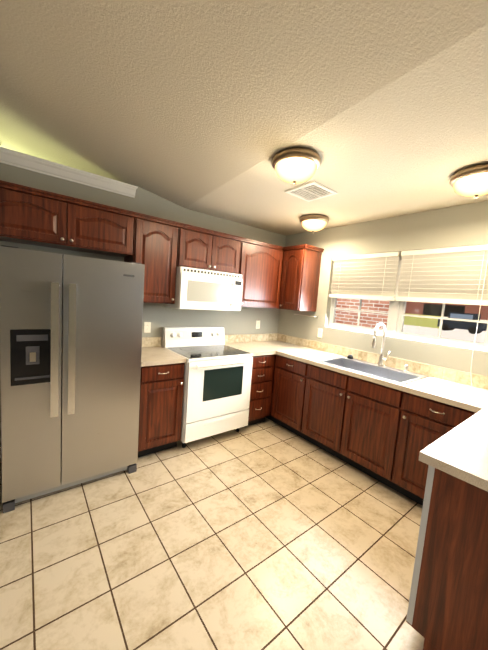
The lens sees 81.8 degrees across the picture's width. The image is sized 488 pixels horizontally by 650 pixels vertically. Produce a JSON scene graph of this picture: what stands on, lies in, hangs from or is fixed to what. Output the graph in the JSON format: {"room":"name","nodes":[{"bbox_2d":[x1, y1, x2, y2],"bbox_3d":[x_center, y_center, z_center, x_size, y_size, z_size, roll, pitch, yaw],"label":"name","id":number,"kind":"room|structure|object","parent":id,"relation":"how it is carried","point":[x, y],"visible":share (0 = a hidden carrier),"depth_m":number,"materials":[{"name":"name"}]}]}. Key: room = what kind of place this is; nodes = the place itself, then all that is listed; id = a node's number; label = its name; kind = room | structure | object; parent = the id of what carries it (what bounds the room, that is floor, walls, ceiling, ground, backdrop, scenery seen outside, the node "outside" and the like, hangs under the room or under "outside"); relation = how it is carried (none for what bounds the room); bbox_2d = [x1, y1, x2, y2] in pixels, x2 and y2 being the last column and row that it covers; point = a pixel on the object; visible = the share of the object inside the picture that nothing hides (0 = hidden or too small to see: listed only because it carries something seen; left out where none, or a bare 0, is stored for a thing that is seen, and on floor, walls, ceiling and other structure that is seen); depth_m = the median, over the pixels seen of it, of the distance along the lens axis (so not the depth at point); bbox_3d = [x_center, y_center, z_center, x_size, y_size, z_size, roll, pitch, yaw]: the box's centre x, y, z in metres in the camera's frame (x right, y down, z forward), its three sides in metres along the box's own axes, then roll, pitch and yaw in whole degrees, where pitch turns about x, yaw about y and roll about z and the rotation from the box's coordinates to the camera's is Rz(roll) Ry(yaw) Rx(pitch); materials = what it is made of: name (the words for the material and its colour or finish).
{"room":"kitchen","nodes":[
{"label":"kitchen","id":0,"kind":"room"},
{"bbox_2d":[0,162,285,445],"bbox_3d":[-1.895,-0.119,2.392,6.280,2.530,0.140,0,7,-38],"label":"wall","id":1,"kind":"structure","parent":0,"point":[159,316],"depth_m":3.05,"materials":[{"name":"grey paint"}]},
{"bbox_2d":[0,180,135,259],"bbox_3d":[-1.473,-0.817,2.313,1.015,0.352,0.323,0,7,-38],"label":"upper cabinet","id":2,"kind":"object","parent":1,"relation":"attached to","point":[31,216],"depth_m":2.19,"materials":[{"name":"brown wood"}]},
{"bbox_2d":[0,147,137,197],"bbox_3d":[-2.642,-1.294,1.629,3.888,0.095,0.268,0,7,-38],"label":"crown molding","id":3,"kind":"structure","parent":1,"relation":"attached to","point":[29,162],"depth_m":2.37,"materials":[{"name":"white wood"}]},
{"bbox_2d":[144,322,150,332],"bbox_3d":[-1.026,0.025,2.993,0.072,0.116,0.006,0,7,-38],"label":"electrical outlet","id":4,"kind":"object","parent":1,"relation":"attached to","point":[147,327],"visible":1,"depth_m":2.99,"materials":[{"name":"beige plastic"}]},
{"bbox_2d":[124,212,179,303],"bbox_3d":[-0.919,-0.611,2.775,0.416,0.772,0.323,0,7,-38],"label":"upper cabinet","id":5,"kind":"object","parent":1,"relation":"attached to","point":[161,249],"depth_m":2.66,"materials":[{"name":"brown wood"}]},
{"bbox_2d":[180,224,243,273],"bbox_3d":[-0.438,-0.799,3.119,0.760,0.397,0.323,0,7,-38],"label":"upper cabinet","id":6,"kind":"object","parent":1,"relation":"attached to","point":[200,248],"depth_m":2.98,"materials":[{"name":"brown wood"}]},
{"bbox_2d":[164,266,242,310],"bbox_3d":[-0.431,-0.384,3.113,0.756,0.415,0.442,0,7,-38],"label":"microwave","id":7,"kind":"object","parent":6,"relation":"attached to","point":[199,289],"visible":1,"depth_m":2.92,"materials":[{"name":"white plastic"}]},
{"bbox_2d":[256,321,259,328],"bbox_3d":[0.197,-0.005,3.937,0.072,0.116,0.006,0,7,-38],"label":"electrical outlet","id":8,"kind":"object","parent":1,"relation":"attached to","point":[257,324],"visible":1,"depth_m":3.93,"materials":[{"name":"beige plastic"}]},
{"bbox_2d":[240,240,283,307],"bbox_3d":[0.118,-0.616,3.578,0.670,0.772,0.323,0,7,-38],"label":"upper cabinet","id":9,"kind":"object","parent":1,"relation":"attached to","point":[261,270],"depth_m":3.45,"materials":[{"name":"brown wood"}]},
{"bbox_2d":[0,417,423,649],"bbox_3d":[-1.342,1.284,1.801,6.140,0.060,10.200,0,7,-38],"label":"floor","id":10,"kind":"structure","parent":0,"point":[267,534],"depth_m":1.65,"materials":[{"name":"tile"}]},
{"bbox_2d":[0,245,144,512],"bbox_3d":[-1.367,0.337,2.263,0.857,1.726,0.754,0,7,-38],"label":"fridge","id":11,"kind":"object","parent":10,"relation":"on","point":[70,345],"visible":1,"depth_m":1.95,"materials":[{"name":"silver metal"}]},
{"bbox_2d":[138,363,184,456],"bbox_3d":[-0.920,0.747,2.777,0.417,0.875,0.650,0,7,-38],"label":"base cabinet","id":12,"kind":"object","parent":10,"relation":"on","point":[161,402],"visible":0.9,"depth_m":2.54,"materials":[{"name":"brown wood"}]},
{"bbox_2d":[141,346,186,366],"bbox_3d":[-0.900,0.292,2.733,0.437,0.040,0.633,0,7,-38],"label":"countertop","id":13,"kind":"structure","parent":12,"relation":"on","point":[158,355],"depth_m":2.60,"materials":[{"name":"laminate"}]},
{"bbox_2d":[142,337,161,346],"bbox_3d":[-1.084,0.182,2.969,0.437,0.105,0.012,0,7,-38],"label":"backsplash","id":14,"kind":"structure","parent":13,"relation":"on","point":[146,341],"depth_m":3.03,"materials":[{"name":"tile"}]},
{"bbox_2d":[162,327,252,447],"bbox_3d":[-0.407,0.625,3.089,0.766,1.130,0.718,0,7,-38],"label":"range","id":15,"kind":"object","parent":10,"relation":"on","point":[217,384],"visible":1,"depth_m":2.88,"materials":[{"name":"white metal"}]},
{"bbox_2d":[239,354,274,428],"bbox_3d":[0.017,0.743,3.502,0.400,0.875,0.650,0,7,-38],"label":"base cabinet","id":16,"kind":"object","parent":10,"relation":"on","point":[261,387],"visible":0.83,"depth_m":3.28,"materials":[{"name":"brown wood"}]},
{"bbox_2d":[270,354,301,432],"bbox_3d":[0.758,0.811,3.364,0.618,0.876,0.540,0,7,-38],"label":"base cabinet","id":17,"kind":"object","parent":10,"relation":"on","point":[284,398],"depth_m":3.24,"materials":[{"name":"brown wood"}]},
{"bbox_2d":[225,342,276,356],"bbox_3d":[0.035,0.288,3.457,0.377,0.040,0.633,0,7,-38],"label":"countertop","id":18,"kind":"structure","parent":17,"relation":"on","point":[256,349],"depth_m":3.37,"materials":[{"name":"laminate"}]},
{"bbox_2d":[249,340,487,409],"bbox_3d":[1.221,0.443,2.753,0.633,0.040,3.218,0,7,-38],"label":"countertop","id":19,"kind":"structure","parent":17,"relation":"on","point":[459,395],"depth_m":2.33,"materials":[{"name":"laminate"}]},
{"bbox_2d":[224,333,276,342],"bbox_3d":[0.088,0.177,3.877,0.977,0.105,0.012,0,7,-38],"label":"backsplash","id":20,"kind":"structure","parent":19,"relation":"on","point":[272,336],"depth_m":3.86,"materials":[{"name":"tile"}]},
{"bbox_2d":[315,356,428,384],"bbox_3d":[1.206,0.520,2.754,0.540,0.214,0.870,0,7,-38],"label":"sink","id":21,"kind":"object","parent":19,"relation":"in","point":[395,375],"visible":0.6,"depth_m":2.83,"materials":[{"name":"silver metal"}]},
{"bbox_2d":[403,364,408,372],"bbox_3d":[1.532,0.411,2.672,0.078,0.072,0.044,0,7,-38],"label":"soap dispenser","id":22,"kind":"object","parent":21,"relation":"on","point":[406,367],"visible":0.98,"depth_m":2.67,"materials":[{"name":"silver metal"}]},
{"bbox_2d":[371,323,389,366],"bbox_3d":[1.351,0.200,2.785,0.238,0.442,0.101,0,7,-38],"label":"faucet","id":23,"kind":"object","parent":19,"relation":"on","point":[381,357],"visible":1,"depth_m":2.83,"materials":[{"name":"silver metal"}]},
{"bbox_2d":[277,333,487,389],"bbox_3d":[1.464,0.369,2.943,0.014,0.105,3.198,0,7,-38],"label":"backsplash","id":24,"kind":"structure","parent":19,"relation":"on","point":[465,378],"depth_m":2.82,"materials":[{"name":"tile"}]},
{"bbox_2d":[294,362,389,481],"bbox_3d":[1.175,0.894,2.827,0.618,0.876,1.100,0,7,-38],"label":"base cabinet","id":25,"kind":"object","parent":10,"relation":"on","point":[385,435],"depth_m":2.64,"materials":[{"name":"brown wood"}]},
{"bbox_2d":[381,388,475,505],"bbox_3d":[1.594,0.978,2.286,0.618,0.876,0.552,0,7,-38],"label":"base cabinet","id":26,"kind":"object","parent":10,"relation":"on","point":[415,422],"depth_m":2.18,"materials":[{"name":"brown wood"}]},
{"bbox_2d":[406,465,487,649],"bbox_3d":[1.337,1.054,1.326,1.003,0.875,0.590,0,7,-38],"label":"base cabinet","id":27,"kind":"object","parent":10,"relation":"on","point":[448,605],"visible":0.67,"depth_m":1.15,"materials":[{"name":"brown wood"}]},
{"bbox_2d":[419,404,487,491],"bbox_3d":[1.350,0.601,1.253,1.000,0.040,0.670,0,7,-38],"label":"countertop","id":28,"kind":"structure","parent":27,"relation":"on","point":[459,451],"depth_m":1.23,"materials":[{"name":"laminate"}]},
{"bbox_2d":[0,0,487,235],"bbox_3d":[-1.187,-1.627,1.470,6.280,0.922,10.480,0,7,-38],"label":"ceiling","id":29,"kind":"structure","parent":0,"point":[184,103],"depth_m":1.43,"materials":[{"name":"beige paint"}]},
{"bbox_2d":[272,147,320,184],"bbox_3d":[0.338,-1.006,1.857,0.316,0.162,0.316,0,7,-38],"label":"ceiling light","id":30,"kind":"object","parent":29,"relation":"attached to","point":[295,165],"visible":1,"depth_m":1.76,"materials":[{"name":"white glass"}]},
{"bbox_2d":[285,181,337,201],"bbox_3d":[0.564,-1.118,2.372,0.310,0.010,0.310,0,7,-38],"label":"ceiling vent","id":31,"kind":"object","parent":29,"relation":"in","point":[311,191],"visible":0.98,"depth_m":2.36,"materials":[{"name":"white"}]},
{"bbox_2d":[300,214,328,232],"bbox_3d":[0.773,-1.100,3.123,0.316,0.162,0.316,0,7,-38],"label":"ceiling light","id":32,"kind":"object","parent":29,"relation":"attached to","point":[312,223],"visible":1,"depth_m":3.02,"materials":[{"name":"white glass"}]},
{"bbox_2d":[449,163,487,198],"bbox_3d":[1.547,-0.920,1.865,0.316,0.162,0.316,0,7,-38],"label":"ceiling light","id":33,"kind":"object","parent":29,"relation":"attached to","point":[470,181],"visible":1,"depth_m":1.81,"materials":[{"name":"white glass"}]},
{"bbox_2d":[278,200,487,376],"bbox_3d":[1.161,0.042,3.462,0.140,2.440,10.340,0,7,-38],"label":"wall","id":34,"kind":"structure","parent":0,"point":[460,225],"depth_m":2.87,"materials":[{"name":"grey paint"}]},
{"bbox_2d":[279,244,323,311],"bbox_3d":[0.714,-0.585,3.612,0.374,0.790,0.390,0,7,-38],"label":"upper cabinet","id":35,"kind":"object","parent":34,"relation":"attached to","point":[301,265],"visible":1,"depth_m":3.50,"materials":[{"name":"brown wood"}]},
{"bbox_2d":[317,328,322,337],"bbox_3d":[0.968,0.106,3.589,0.006,0.116,0.072,0,7,-38],"label":"outlet","id":36,"kind":"object","parent":34,"relation":"attached to","point":[320,332],"visible":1,"depth_m":3.58,"materials":[{"name":"beige plastic"}]},
{"bbox_2d":[329,256,487,349],"bbox_3d":[1.606,-0.311,2.923,0.065,0.865,1.592,0,7,-38],"label":"window","id":37,"kind":"structure","parent":34,"relation":"in","point":[396,317],"depth_m":2.89,"materials":[{"name":"white plastic"}]},
{"bbox_2d":[329,251,400,300],"bbox_3d":[1.325,-0.542,3.180,0.058,0.493,0.776,0,7,-38],"label":"window blind","id":38,"kind":"object","parent":37,"relation":"attached to","point":[361,276],"visible":0.98,"depth_m":3.13,"materials":[{"name":"white plastic"}]},
{"bbox_2d":[396,244,487,305],"bbox_3d":[1.812,-0.445,2.552,0.058,0.493,0.776,0,7,-38],"label":"window blind","id":39,"kind":"object","parent":37,"relation":"attached to","point":[455,275],"visible":0.98,"depth_m":2.54,"materials":[{"name":"white plastic"}]},
{"bbox_2d":[471,259,487,390],"bbox_3d":[1.912,-0.038,2.251,0.016,1.116,0.179,6,6,16],"label":"blind cord","id":40,"kind":"object","parent":39,"relation":"hanging from","point":[477,323],"visible":0.96,"depth_m":2.32,"materials":[{"name":"white fabric"}]},
{"label":"outside","id":41,"kind":"structure","parent":0,"visible":0},
{"bbox_2d":[335,298,487,342],"bbox_3d":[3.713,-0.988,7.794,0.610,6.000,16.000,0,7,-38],"label":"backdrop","id":42,"kind":"structure","parent":41,"point":[377,307],"depth_m":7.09,"materials":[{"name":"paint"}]}
]}

